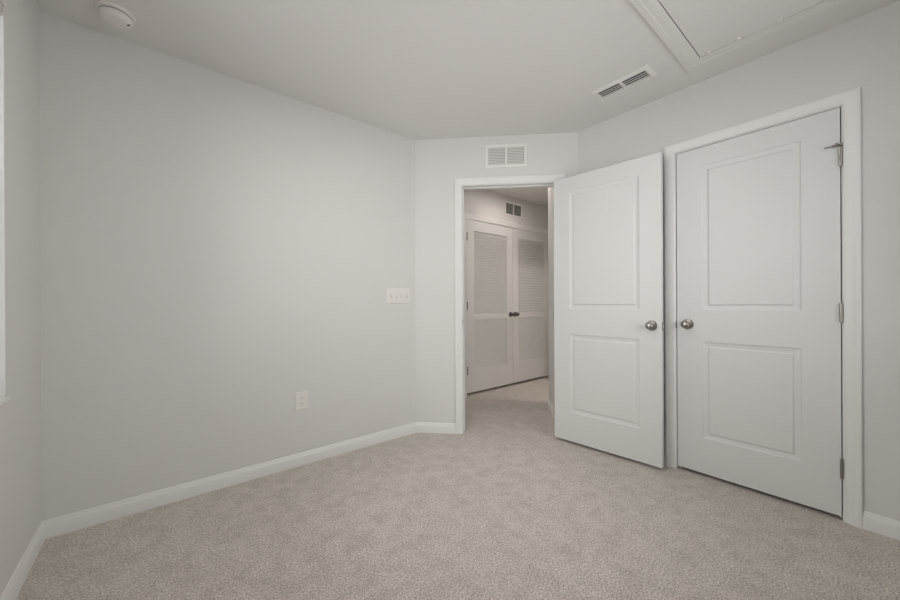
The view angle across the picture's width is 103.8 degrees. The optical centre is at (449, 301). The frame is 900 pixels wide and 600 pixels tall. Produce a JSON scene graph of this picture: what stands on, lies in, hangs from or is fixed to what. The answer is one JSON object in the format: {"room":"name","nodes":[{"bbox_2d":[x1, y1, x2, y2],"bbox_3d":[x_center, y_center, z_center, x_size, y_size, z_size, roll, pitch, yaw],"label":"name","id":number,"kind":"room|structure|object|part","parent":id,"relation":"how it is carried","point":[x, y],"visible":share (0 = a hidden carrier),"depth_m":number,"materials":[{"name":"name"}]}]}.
{"room":"empty bedroom","nodes":[
{"label":"empty bedroom","id":0,"kind":"room"},
{"bbox_2d":[0,0,41,596],"bbox_3d":[-0.949,-0.129,0.376,0.140,2.440,3.135,0,0,-39],"label":"wall","id":1,"kind":"structure","parent":0,"point":[20,417],"depth_m":1.40,"materials":[{"name":"white paint"}]},
{"bbox_2d":[0,6,9,405],"bbox_3d":[-1.198,-0.373,0.684,0.150,1.450,1.388,0,0,-39],"label":"window","id":2,"kind":"structure","parent":1,"relation":"in","point":[3,399],"depth_m":1.25,"materials":[{"name":"white plastic"}]},
{"bbox_2d":[0,0,4,14],"bbox_3d":[-1.173,-1.052,0.707,0.066,0.080,1.364,0,0,-39],"label":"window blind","id":3,"kind":"object","parent":2,"relation":"attached to","point":[2,2],"visible":1,"depth_m":1.24,"materials":[{"name":"white"}]},
{"bbox_3d":[-1.177,0.343,0.698,0.106,0.018,1.388,0,0,-39],"label":"sill","id":4,"kind":"part","parent":2,"relation":"part of","materials":[{"name":"white"}]},
{"bbox_2d":[0,521,44,599],"bbox_3d":[-0.921,1.049,0.469,0.012,0.083,3.020,0,0,-39],"label":"baseboard","id":5,"kind":"structure","parent":1,"relation":"attached to","point":[21,572],"depth_m":1.39,"materials":[{"name":"white wood"}]},
{"bbox_2d":[39,11,415,520],"bbox_3d":[-1.153,-0.128,2.313,2.239,2.440,0.115,0,0,-39],"label":"wall","id":6,"kind":"structure","parent":0,"point":[217,249],"depth_m":2.02,"materials":[{"name":"white paint"}]},
{"bbox_2d":[43,422,415,538],"bbox_3d":[-1.081,1.050,2.285,2.076,0.083,0.012,0,0,-39],"label":"baseboard","id":7,"kind":"structure","parent":6,"relation":"attached to","point":[60,525],"depth_m":2.02,"materials":[{"name":"white wood"}]},
{"bbox_2d":[295,391,307,410],"bbox_3d":[-0.992,0.662,2.363,0.081,0.121,0.009,0,0,-39],"label":"electrical outlet","id":8,"kind":"object","parent":6,"relation":"attached to","point":[301,398],"visible":1,"depth_m":2.36,"materials":[{"name":"white plastic"}]},
{"bbox_2d":[387,288,409,302],"bbox_3d":[-0.416,-0.052,2.834,0.204,0.115,0.017,0,0,-39],"label":"light switch","id":9,"kind":"object","parent":6,"relation":"attached to","point":[394,295],"visible":1,"depth_m":2.83,"materials":[{"name":"white plastic"}]},
{"bbox_2d":[16,376,899,599],"bbox_3d":[1.331,1.141,3.230,7.600,0.120,4.820,0,0,-39],"label":"floor","id":10,"kind":"structure","parent":0,"point":[505,507],"depth_m":1.62,"materials":[{"name":"beige carpet"}]},
{"bbox_2d":[35,0,898,206],"bbox_3d":[1.319,-1.419,3.230,7.600,0.120,4.820,0,0,-39],"label":"ceiling","id":11,"kind":"structure","parent":0,"point":[412,69],"depth_m":1.91,"materials":[{"name":"white paint"}]},
{"bbox_2d":[94,0,135,29],"bbox_3d":[-1.555,-1.323,1.643,0.142,0.047,0.142,0,0,-39],"label":"smoke detector","id":12,"kind":"object","parent":11,"relation":"attached to","point":[115,15],"visible":1,"depth_m":1.61,"materials":[{"name":"white plastic"}]},
{"bbox_2d":[591,65,657,100],"bbox_3d":[1.078,-1.349,2.201,0.146,0.018,0.352,0,0,-39],"label":"ceiling vent","id":13,"kind":"object","parent":11,"relation":"in","point":[645,73],"visible":1,"depth_m":2.18,"materials":[{"name":"white metal"}]},
{"bbox_2d":[629,0,850,71],"bbox_3d":[1.085,-1.351,1.318,1.446,0.014,0.766,0,0,-39],"label":"attic hatch","id":14,"kind":"object","parent":11,"relation":"attached to","point":[698,33],"visible":1,"depth_m":1.70,"materials":[{"name":"white wood"}]},
{"bbox_3d":[1.085,-1.355,1.318,1.279,0.004,0.599,0,0,-39],"label":"panel","id":15,"kind":"part","parent":14,"relation":"part of","materials":[{"name":"white paint"}]},
{"bbox_2d":[415,132,577,422],"bbox_3d":[0.374,-0.135,2.944,1.417,2.440,0.115,0,0,6],"label":"wall","id":16,"kind":"structure","parent":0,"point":[438,162],"depth_m":2.93,"materials":[{"name":"white paint"}]},
{"bbox_2d":[416,422,455,433],"bbox_3d":[-0.118,1.046,2.928,0.334,0.083,0.012,0,0,6],"label":"baseboard","id":17,"kind":"structure","parent":16,"relation":"attached to","point":[421,427],"depth_m":2.92,"materials":[{"name":"white wood"}]},
{"bbox_2d":[485,143,526,167],"bbox_3d":[0.457,-1.189,2.873,0.338,0.189,0.009,0,0,6],"label":"air return grille","id":18,"kind":"object","parent":16,"relation":"attached to","point":[501,155],"visible":1,"depth_m":2.87,"materials":[{"name":"white metal"}]},
{"bbox_2d":[455,174,565,433],"bbox_3d":[0.491,0.032,2.924,0.890,2.104,0.132,0,0,6],"label":"door frame","id":19,"kind":"structure","parent":16,"relation":"attached to","point":[525,181],"depth_m":2.90,"materials":[{"name":"white wood"}]},
{"bbox_2d":[553,152,663,467],"bbox_3d":[1.095,0.054,2.526,0.163,2.013,0.772,0,0,-44],"label":"door","id":20,"kind":"structure","parent":16,"relation":"in","point":[609,377],"depth_m":2.47,"materials":[{"name":"white paint"}]},
{"bbox_3d":[1.279,0.153,2.259,0.054,0.048,0.048,0,0,-44],"label":"knob","id":21,"kind":"part","parent":20,"relation":"part of","materials":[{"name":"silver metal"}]},
{"bbox_2d":[464,190,547,229],"bbox_3d":[1.619,-0.141,5.312,4.300,2.440,0.115,0,0,-39],"label":"wall","id":22,"kind":"structure","parent":0,"point":[486,203],"depth_m":4.43,"materials":[{"name":"white paint"}]},
{"bbox_2d":[466,219,514,393],"bbox_3d":[0.511,0.050,4.307,0.806,2.010,0.099,0,0,-39],"label":"door","id":23,"kind":"structure","parent":22,"relation":"in","point":[483,377],"depth_m":4.30,"materials":[{"name":"white paint"}]},
{"bbox_3d":[0.498,-0.337,4.327,0.574,0.979,0.013,0,0,-39],"label":"louver panel","id":24,"kind":"part","parent":23,"relation":"part of","materials":[{"name":"white paint"}]},
{"bbox_3d":[0.501,0.506,4.327,0.574,0.573,0.013,0,0,-39],"label":"louver panel","id":25,"kind":"part","parent":23,"relation":"part of","materials":[{"name":"white paint"}]},
{"bbox_2d":[464,212,548,396],"bbox_3d":[0.781,0.030,4.610,1.725,2.106,0.132,0,0,-39],"label":"door frame","id":26,"kind":"structure","parent":22,"relation":"attached to","point":[468,216],"depth_m":4.10,"materials":[{"name":"white wood"}]},
{"bbox_2d":[504,200,521,218],"bbox_3d":[0.827,-1.196,4.583,0.348,0.187,0.009,0,0,-39],"label":"air vent","id":27,"kind":"object","parent":22,"relation":"in","point":[511,209],"visible":1,"depth_m":4.57,"materials":[{"name":"white metal"}]},
{"bbox_2d":[512,228,548,382],"bbox_3d":[1.132,0.047,4.819,0.798,2.010,0.099,0,0,-39],"label":"door","id":28,"kind":"structure","parent":22,"relation":"in","point":[524,369],"depth_m":4.81,"materials":[{"name":"white paint"}]},
{"bbox_3d":[1.113,-0.340,4.834,0.566,0.979,0.013,0,0,-39],"label":"louver panel","id":29,"kind":"part","parent":28,"relation":"part of","materials":[{"name":"white paint"}]},
{"bbox_3d":[1.117,0.503,4.834,0.566,0.573,0.013,0,0,-39],"label":"louver panel","id":30,"kind":"part","parent":28,"relation":"part of","materials":[{"name":"white paint"}]},
{"bbox_2d":[474,233,542,366],"bbox_3d":[0.484,-0.136,4.959,2.100,2.440,0.782,0,0,-39],"label":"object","id":31,"kind":"structure","parent":0,"point":[474,233],"depth_m":5.48,"materials":[{"name":"white paint"}]},
{"bbox_2d":[548,187,554,405],"bbox_3d":[2.284,-0.144,4.575,0.507,2.440,4.202,0,0,44],"label":"wall","id":32,"kind":"structure","parent":0,"point":[550,189],"depth_m":3.48,"materials":[{"name":"white paint"}]},
{"bbox_2d":[548,399,554,417],"bbox_3d":[0.978,1.041,3.301,0.012,0.083,0.670,0,0,6],"label":"baseboard","id":33,"kind":"structure","parent":32,"relation":"attached to","point":[550,406],"depth_m":3.43,"materials":[{"name":"white wood"}]},
{"bbox_2d":[578,0,899,520],"bbox_3d":[1.755,-0.141,2.029,0.115,2.440,2.248,0,0,-39],"label":"wall","id":34,"kind":"structure","parent":0,"point":[863,51],"depth_m":1.67,"materials":[{"name":"white paint"}]},
{"bbox_2d":[676,108,843,516],"bbox_3d":[1.688,0.051,1.997,0.099,2.013,0.721,0,0,-39],"label":"door","id":35,"kind":"structure","parent":34,"relation":"in","point":[760,307],"depth_m":1.95,"materials":[{"name":"white paint"}]},
{"bbox_3d":[1.479,0.141,2.215,0.054,0.048,0.048,0,0,-39],"label":"knob","id":36,"kind":"part","parent":35,"relation":"part of","materials":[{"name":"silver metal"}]},
{"bbox_2d":[664,86,862,528],"bbox_3d":[1.734,0.028,2.042,0.132,2.101,0.846,0,0,-39],"label":"door frame","id":37,"kind":"structure","parent":34,"relation":"attached to","point":[849,101],"depth_m":1.72,"materials":[{"name":"white wood"}]},
{"bbox_2d":[862,511,899,540],"bbox_3d":[2.159,1.035,1.445,0.012,0.083,0.611,0,0,-39],"label":"baseboard","id":38,"kind":"structure","parent":34,"relation":"attached to","point":[872,522],"depth_m":1.63,"materials":[{"name":"white wood"}]}
]}

